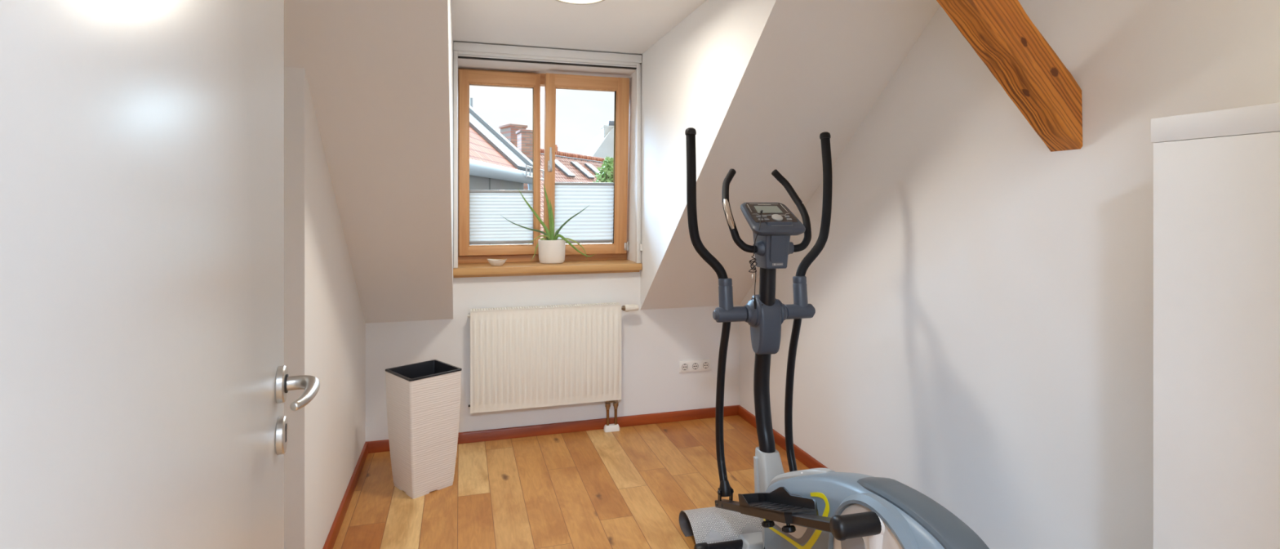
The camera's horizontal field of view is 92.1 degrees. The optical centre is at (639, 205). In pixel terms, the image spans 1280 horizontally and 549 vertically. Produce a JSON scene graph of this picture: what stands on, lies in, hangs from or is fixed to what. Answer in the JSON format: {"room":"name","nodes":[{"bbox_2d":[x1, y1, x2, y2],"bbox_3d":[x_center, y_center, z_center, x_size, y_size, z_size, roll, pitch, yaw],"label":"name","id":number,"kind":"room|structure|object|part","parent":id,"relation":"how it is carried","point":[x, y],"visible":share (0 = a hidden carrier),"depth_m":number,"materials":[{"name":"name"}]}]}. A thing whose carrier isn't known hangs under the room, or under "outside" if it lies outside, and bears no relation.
{"room":"exercise studio","nodes":[
{"label":"exercise studio","id":0,"kind":"room"},
{"bbox_2d":[284,66,365,548],"bbox_3d":[-1.018,0.050,0.641,0.603,2.600,5.600,0,0,-16],"label":"wall","id":1,"kind":"structure","parent":0,"point":[325,324],"depth_m":2.19,"materials":[{"name":"paint"}]},
{"bbox_2d":[322,442,368,548],"bbox_3d":[-1.298,1.319,2.709,0.016,0.059,1.359,0,0,-16],"label":"baseboard","id":2,"kind":"structure","parent":1,"relation":"attached to","point":[331,537],"depth_m":2.72,"materials":[{"name":"brown wood"}]},
{"bbox_2d":[413,0,453,319],"bbox_3d":[-0.834,-0.141,2.549,0.100,1.568,1.960,0,0,-16],"label":"wall","id":3,"kind":"structure","parent":0,"point":[433,18],"depth_m":2.44,"materials":[{"name":"paint"}]},
{"bbox_2d":[365,49,739,441],"bbox_3d":[-0.666,0.050,3.806,3.050,2.800,0.360,0,0,-16],"label":"wall","id":4,"kind":"structure","parent":0,"point":[654,341],"depth_m":3.74,"materials":[{"name":"paint"}]},
{"bbox_2d":[453,68,641,277],"bbox_3d":[-0.574,-0.216,3.802,1.108,1.248,0.398,0,0,-16],"label":"window","id":5,"kind":"structure","parent":4,"relation":"in","point":[608,257],"depth_m":3.82,"materials":[{"name":"brown wood"}]},
{"bbox_2d":[487,258,506,266],"bbox_3d":[-0.839,0.332,3.625,0.115,0.041,0.093,0,0,-16],"label":"bowl","id":6,"kind":"object","parent":5,"relation":"on","point":[494,262],"visible":1,"depth_m":3.60,"materials":[{"name":"white ceramic"}]},
{"bbox_2d":[469,189,533,244],"bbox_3d":[-0.853,0.069,3.811,0.386,0.332,0.021,0,0,-16],"label":"blind","id":7,"kind":"object","parent":5,"relation":"attached to","point":[487,225],"visible":0.96,"depth_m":3.81,"materials":[{"name":"fabric"}]},
{"bbox_3d":[-0.854,-0.088,3.813,0.386,0.016,0.016,0,0,-16],"label":"rail","id":8,"kind":"part","parent":7,"relation":"part of","materials":[{"name":"grey metal"}]},
{"bbox_3d":[-0.854,0.226,3.813,0.386,0.018,0.016,0,0,-16],"label":"rail","id":9,"kind":"part","parent":7,"relation":"part of","materials":[{"name":"grey metal"}]},
{"bbox_3d":[-0.856,-0.259,3.823,0.406,1.125,0.058,0,0,-16],"label":"rail","id":10,"kind":"part","parent":5,"relation":"part of","materials":[{"name":"brown wood"}]},
{"bbox_3d":[-0.530,0.401,3.647,1.094,0.015,0.019,0,0,-16],"label":"sill moulding","id":11,"kind":"part","parent":5,"relation":"part of","materials":[{"name":"brown wood"}]},
{"bbox_3d":[-0.569,0.373,3.783,1.108,0.040,0.358,0,0,-16],"label":"sill","id":12,"kind":"part","parent":5,"relation":"part of","materials":[{"name":"brown wood"}]},
{"bbox_2d":[501,182,594,263],"bbox_3d":[-0.568,0.108,3.761,0.557,0.490,0.195,0,0,-16],"label":"aloe plant","id":13,"kind":"object","parent":5,"relation":"on","point":[552,248],"visible":1,"depth_m":3.73,"materials":[{"name":"green plant"}]},
{"bbox_3d":[-0.540,0.281,3.785,0.166,0.145,0.166,0,0,-16],"label":"pot","id":14,"kind":"part","parent":13,"relation":"part of","materials":[{"name":"white ceramic"}]},
{"bbox_2d":[453,41,642,267],"bbox_3d":[-0.520,-0.283,3.632,1.104,1.270,0.053,0,0,-16],"label":"frame","id":15,"kind":"object","parent":5,"relation":"attached to","point":[461,50],"visible":1,"depth_m":3.62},
{"bbox_3d":[-1.041,-0.259,3.489,0.024,1.222,0.037,0,0,-16],"label":"guide rail","id":16,"kind":"part","parent":15,"relation":"part of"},
{"bbox_3d":[-0.010,-0.259,3.789,0.028,1.222,0.037,0,0,-16],"label":"guide rail","id":17,"kind":"part","parent":15,"relation":"part of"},
{"bbox_3d":[-0.551,-0.283,3.802,0.028,0.150,0.047,0,4,-16],"label":"handle","id":18,"kind":"part","parent":5,"relation":"part of","materials":[{"name":"metal"}]},
{"bbox_2d":[554,182,614,243],"bbox_3d":[-0.353,0.045,3.931,0.384,0.385,0.047,0,0,-16],"label":"blind","id":19,"kind":"object","parent":5,"relation":"attached to","point":[594,224],"visible":0.91,"depth_m":3.93,"materials":[{"name":"fabric"}]},
{"bbox_3d":[-0.350,-0.139,3.921,0.384,0.016,0.016,0,4,-16],"label":"rail","id":20,"kind":"part","parent":19,"relation":"part of","materials":[{"name":"grey metal"}]},
{"bbox_3d":[-0.357,0.229,3.945,0.384,0.018,0.016,0,4,-16],"label":"rail","id":21,"kind":"part","parent":19,"relation":"part of","materials":[{"name":"grey metal"}]},
{"bbox_3d":[-0.350,-0.252,3.918,0.404,1.124,0.058,0,4,-16],"label":"rail","id":22,"kind":"part","parent":5,"relation":"part of","materials":[{"name":"brown wood"}]},
{"bbox_2d":[466,302,638,431],"bbox_3d":[-0.493,0.968,3.613,0.998,0.762,0.106,0,0,-16],"label":"radiator","id":23,"kind":"object","parent":4,"relation":"attached to","point":[522,357],"visible":1,"depth_m":3.55,"materials":[{"name":"metal"}]},
{"bbox_2d":[470,302,621,311],"bbox_3d":[-0.538,0.590,3.594,0.868,0.005,0.078,0,0,-16],"label":"grille","id":24,"kind":"object","parent":23,"relation":"attached to","point":[610,305],"depth_m":3.58,"materials":[{"name":"metal"}]},
{"bbox_3d":[-0.052,0.617,3.729,0.084,0.044,0.044,0,0,-16],"label":"thermostat knob","id":25,"kind":"part","parent":23,"relation":"part of","materials":[{"name":"plastic"}]},
{"bbox_2d":[364,404,740,453],"bbox_3d":[-0.426,1.319,3.680,2.234,0.059,0.016,0,0,-16],"label":"baseboard","id":26,"kind":"structure","parent":4,"relation":"attached to","point":[377,446],"depth_m":3.68,"materials":[{"name":"brown wood"}]},
{"bbox_2d":[679,358,710,372],"bbox_3d":[0.344,1.011,3.905,0.204,0.073,0.014,0,0,-16],"label":"power socket","id":27,"kind":"object","parent":4,"relation":"attached to","point":[698,365],"visible":1,"depth_m":3.90,"materials":[{"name":"plastic"}]},
{"bbox_2d":[333,414,808,548],"bbox_3d":[0.180,1.400,0.990,3.100,0.100,5.600,0,0,-16],"label":"floor","id":28,"kind":"structure","parent":0,"point":[628,487],"depth_m":2.93,"materials":[{"name":"brown wood"}]},
{"bbox_2d":[385,359,462,498],"bbox_3d":[-1.046,1.069,2.985,0.265,0.562,0.265,0,0,44],"label":"planter","id":29,"kind":"object","parent":28,"relation":"on","point":[423,398],"visible":1,"depth_m":2.90,"materials":[{"name":"white plastic"}]},
{"bbox_2d":[1151,102,1279,548],"bbox_3d":[1.347,0.584,0.975,0.337,1.533,0.779,0,0,-16],"label":"cabinet","id":30,"kind":"object","parent":28,"relation":"on","point":[1216,174],"visible":1,"depth_m":1.19,"materials":[{"name":"white paint"}]},
{"bbox_2d":[284,0,940,323],"bbox_3d":[0.170,-0.328,0.937,3.050,1.981,5.705,0,0,-16],"label":"ceiling","id":31,"kind":"structure","parent":0,"point":[835,59],"depth_m":2.63,"materials":[{"name":"paint"}]},
{"bbox_2d":[555,0,604,4],"bbox_3d":[-0.249,-0.887,2.505,0.250,0.076,0.250,0,0,-16],"label":"ceiling lamp","id":32,"kind":"object","parent":31,"relation":"attached to","point":[569,2],"visible":1,"depth_m":2.58,"materials":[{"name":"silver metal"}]},
{"bbox_2d":[560,0,600,3],"bbox_3d":[-0.249,-0.855,2.505,0.230,0.012,0.230,0,0,-16],"label":"diffuser","id":33,"kind":"object","parent":32,"relation":"attached to","point":[562,1],"depth_m":2.58,"materials":[{"name":"beige plastic"}]},
{"bbox_2d":[679,506,761,543],"bbox_3d":[0.647,1.300,1.935,0.622,0.098,1.528,0,0,-14],"label":"floor mat","id":34,"kind":"object","parent":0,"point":[713,524],"visible":0.4,"depth_m":2.47,"materials":[{"name":"fabric"}]},
{"bbox_2d":[684,127,989,548],"bbox_3d":[0.608,0.522,1.890,0.617,1.641,1.278,0,0,-14],"label":"elliptical trainer","id":35,"kind":"object","parent":34,"relation":"on","point":[814,508],"visible":1,"depth_m":2.29,"materials":[{"name":"black paint"}]},
{"bbox_3d":[0.260,0.024,2.373,0.168,0.615,0.052,0,0,-8],"label":"moving handle","id":36,"kind":"part","parent":35,"relation":"part of","materials":[{"name":"black plastic"}]},
{"bbox_3d":[0.308,1.125,2.387,0.005,0.060,0.028,0,0,-14],"label":"fork plate","id":37,"kind":"part","parent":35,"relation":"part of","materials":[{"name":"black paint"}]},
{"bbox_3d":[0.326,0.757,2.413,0.032,0.662,0.114,0,0,-14],"label":"link arm","id":38,"kind":"part","parent":35,"relation":"part of","materials":[{"name":"black paint"}]},
{"bbox_2d":[718,277,733,310],"bbox_3d":[0.329,0.343,2.369,0.055,0.131,0.066,0,0,-14],"label":"socket","id":39,"kind":"object","parent":35,"relation":"attached to","point":[725,284],"depth_m":2.35,"materials":[{"name":"grey plastic"}]},
{"bbox_3d":[0.334,0.032,2.332,0.022,0.114,0.083,0,0,-14],"label":"pulse plate","id":40,"kind":"part","parent":35,"relation":"part of","materials":[{"name":"silver metal"}]},
{"bbox_3d":[0.353,1.125,2.398,0.005,0.060,0.028,0,0,-14],"label":"fork plate","id":41,"kind":"part","parent":35,"relation":"part of","materials":[{"name":"black paint"}]},
{"bbox_3d":[0.367,0.015,2.379,0.108,0.323,0.211,0,0,-14],"label":"fixed handle","id":42,"kind":"part","parent":35,"relation":"part of","materials":[{"name":"black plastic"}]},
{"bbox_3d":[0.485,0.614,2.394,0.062,0.876,0.124,0,0,-14],"label":"post","id":43,"kind":"part","parent":35,"relation":"part of","materials":[{"name":"black metal"}]},
{"bbox_3d":[0.413,1.020,1.988,0.041,0.035,0.041,0,0,-14],"label":"adjusting knob","id":44,"kind":"part","parent":35,"relation":"part of","materials":[{"name":"black plastic"}]},
{"bbox_3d":[0.415,0.984,1.977,0.043,0.397,0.935,0,0,-12],"label":"pedal arm","id":45,"kind":"part","parent":35,"relation":"part of","materials":[{"name":"black paint"}]},
{"bbox_3d":[0.510,0.218,2.291,0.044,0.011,0.004,0,0,-14],"label":"maker plate","id":46,"kind":"part","parent":35,"relation":"part of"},
{"bbox_3d":[0.510,0.157,2.282,0.064,0.103,0.024,0,0,-14],"label":"neck panel","id":47,"kind":"part","parent":35,"relation":"part of","materials":[{"name":"grey plastic"}]},
{"bbox_3d":[0.445,0.961,1.843,0.041,0.035,0.041,0,0,-14],"label":"adjusting knob","id":48,"kind":"part","parent":35,"relation":"part of","materials":[{"name":"black plastic"}]},
{"bbox_3d":[0.596,0.015,2.435,0.108,0.323,0.211,0,0,-14],"label":"fixed handle","id":49,"kind":"part","parent":35,"relation":"part of","materials":[{"name":"black plastic"}]},
{"bbox_3d":[0.617,0.757,2.484,0.032,0.662,0.114,0,0,-14],"label":"link arm","id":50,"kind":"part","parent":35,"relation":"part of","materials":[{"name":"black paint"}]},
{"bbox_2d":[792,275,808,306],"bbox_3d":[0.634,0.343,2.444,0.055,0.131,0.066,0,0,-14],"label":"socket","id":51,"kind":"object","parent":35,"relation":"attached to","point":[799,282],"depth_m":2.42,"materials":[{"name":"grey plastic"}]},
{"bbox_3d":[0.693,0.024,2.479,0.168,0.615,0.052,0,0,-20],"label":"moving handle","id":52,"kind":"part","parent":35,"relation":"part of","materials":[{"name":"black plastic"}]},
{"bbox_2d":[640,0,802,309],"bbox_3d":[0.324,-0.141,2.886,0.100,1.568,1.960,0,0,-16],"label":"wall","id":53,"kind":"structure","parent":0,"point":[706,74],"depth_m":2.95,"materials":[{"name":"paint"}]},
{"bbox_2d":[739,0,1279,548],"bbox_3d":[1.518,0.050,1.380,0.213,2.600,5.600,0,0,-16],"label":"wall","id":54,"kind":"structure","parent":0,"point":[978,340],"depth_m":2.02,"materials":[{"name":"paint"}]},
{"bbox_2d":[737,405,827,468],"bbox_3d":[1.016,1.319,2.694,0.016,0.059,2.684,0,0,-16],"label":"baseboard","id":55,"kind":"structure","parent":54,"relation":"attached to","point":[802,455],"depth_m":3.41,"materials":[{"name":"brown wood"}]},
{"bbox_2d":[936,0,1082,151],"bbox_3d":[0.792,-0.708,1.706,0.997,1.086,0.110,0,0,-16],"label":"timber beam","id":56,"kind":"structure","parent":54,"relation":"attached to","point":[1001,33],"depth_m":1.76,"materials":[{"name":"brown wood"}]},
{"bbox_3d":[0.367,0.125,0.201,2.657,2.450,0.140,0,0,-16],"label":"wall","id":57,"kind":"structure","parent":0,"visible":0},
{"bbox_2d":[0,0,319,548],"bbox_3d":[-0.360,0.346,0.534,0.095,1.992,0.860,0,0,-23],"label":"door","id":58,"kind":"structure","parent":57,"relation":"in","point":[145,383],"depth_m":0.37,"materials":[{"name":"white paint"}]},
{"bbox_3d":[-0.459,0.252,0.834,0.044,0.020,0.128,0,0,-23],"label":"handle","id":59,"kind":"part","parent":58,"relation":"part of","materials":[{"name":"metal"}]},
{"label":"outside","id":60,"kind":"structure","parent":0,"visible":0},
{"bbox_3d":[-2.355,9.450,43.841,100.000,0.200,74.500,0,0,-16],"label":"ground","id":61,"kind":"structure","parent":60,"visible":0},
{"bbox_2d":[470,97,472,107],"bbox_3d":[-3.690,3.500,13.507,0.090,11.700,0.086,0,0,-16],"label":"flue pipe","id":62,"kind":"object","parent":61,"relation":"on","point":[471,99],"visible":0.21,"depth_m":13.48,"materials":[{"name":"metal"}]},
{"bbox_2d":[469,105,543,244],"bbox_3d":[-3.264,3.219,8.380,2.748,12.263,5.840,0,0,3],"label":"house","id":63,"kind":"structure","parent":61,"relation":"on","point":[495,163],"depth_m":9.54,"materials":[{"name":"ceramic"}]},
{"bbox_2d":[498,123,604,244],"bbox_3d":[-2.407,3.705,19.887,6.304,11.290,12.000,0,0,24],"label":"house","id":64,"kind":"structure","parent":61,"relation":"on","point":[569,166],"depth_m":18.10,"materials":[{"name":"tile"}]},
{"bbox_3d":[-2.294,-1.145,18.368,0.560,0.442,0.270,0,0,24],"label":"skylight pane","id":65,"kind":"part","parent":64,"relation":"part of","materials":[{"name":"clear glass"}]},
{"bbox_3d":[-2.066,-1.495,19.900,0.073,0.067,6.700,0,0,24],"label":"lightning rail","id":66,"kind":"part","parent":64,"relation":"part of","materials":[{"name":"grey metal"}]},
{"bbox_3d":[-1.795,-1.145,19.503,0.560,0.442,0.250,0,0,24],"label":"skylight pane","id":67,"kind":"part","parent":64,"relation":"part of","materials":[{"name":"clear glass"}]},
{"bbox_3d":[-1.425,-1.145,20.345,0.560,0.442,0.250,0,0,24],"label":"skylight pane","id":68,"kind":"part","parent":64,"relation":"part of","materials":[{"name":"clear glass"}]},
{"bbox_2d":[582,120,613,158],"bbox_3d":[-1.198,2.740,29.856,6.000,13.220,4.000,0,0,-16],"label":"house","id":69,"kind":"structure","parent":61,"relation":"on","point":[602,145],"depth_m":27.78,"materials":[{"name":"white paint"}]},
{"bbox_2d":[606,120,613,125],"bbox_3d":[-1.262,-3.750,28.380,0.450,0.240,0.400,0,0,-16],"label":"chimney pot","id":70,"kind":"object","parent":69,"relation":"on","point":[610,122],"depth_m":28.17,"materials":[{"name":"grey metal"}]},
{"bbox_2d":[592,155,613,182],"bbox_3d":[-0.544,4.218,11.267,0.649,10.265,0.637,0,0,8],"label":"shrub","id":71,"kind":"object","parent":61,"relation":"on","point":[606,175],"visible":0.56,"depth_m":11.19,"materials":[{"name":"green plant"}]},
{"bbox_3d":[-0.567,4.375,11.292,0.300,9.950,0.300,0,0,-16],"label":"stem","id":72,"kind":"part","parent":71,"relation":"part of","materials":[{"name":"green plant"}]}
]}

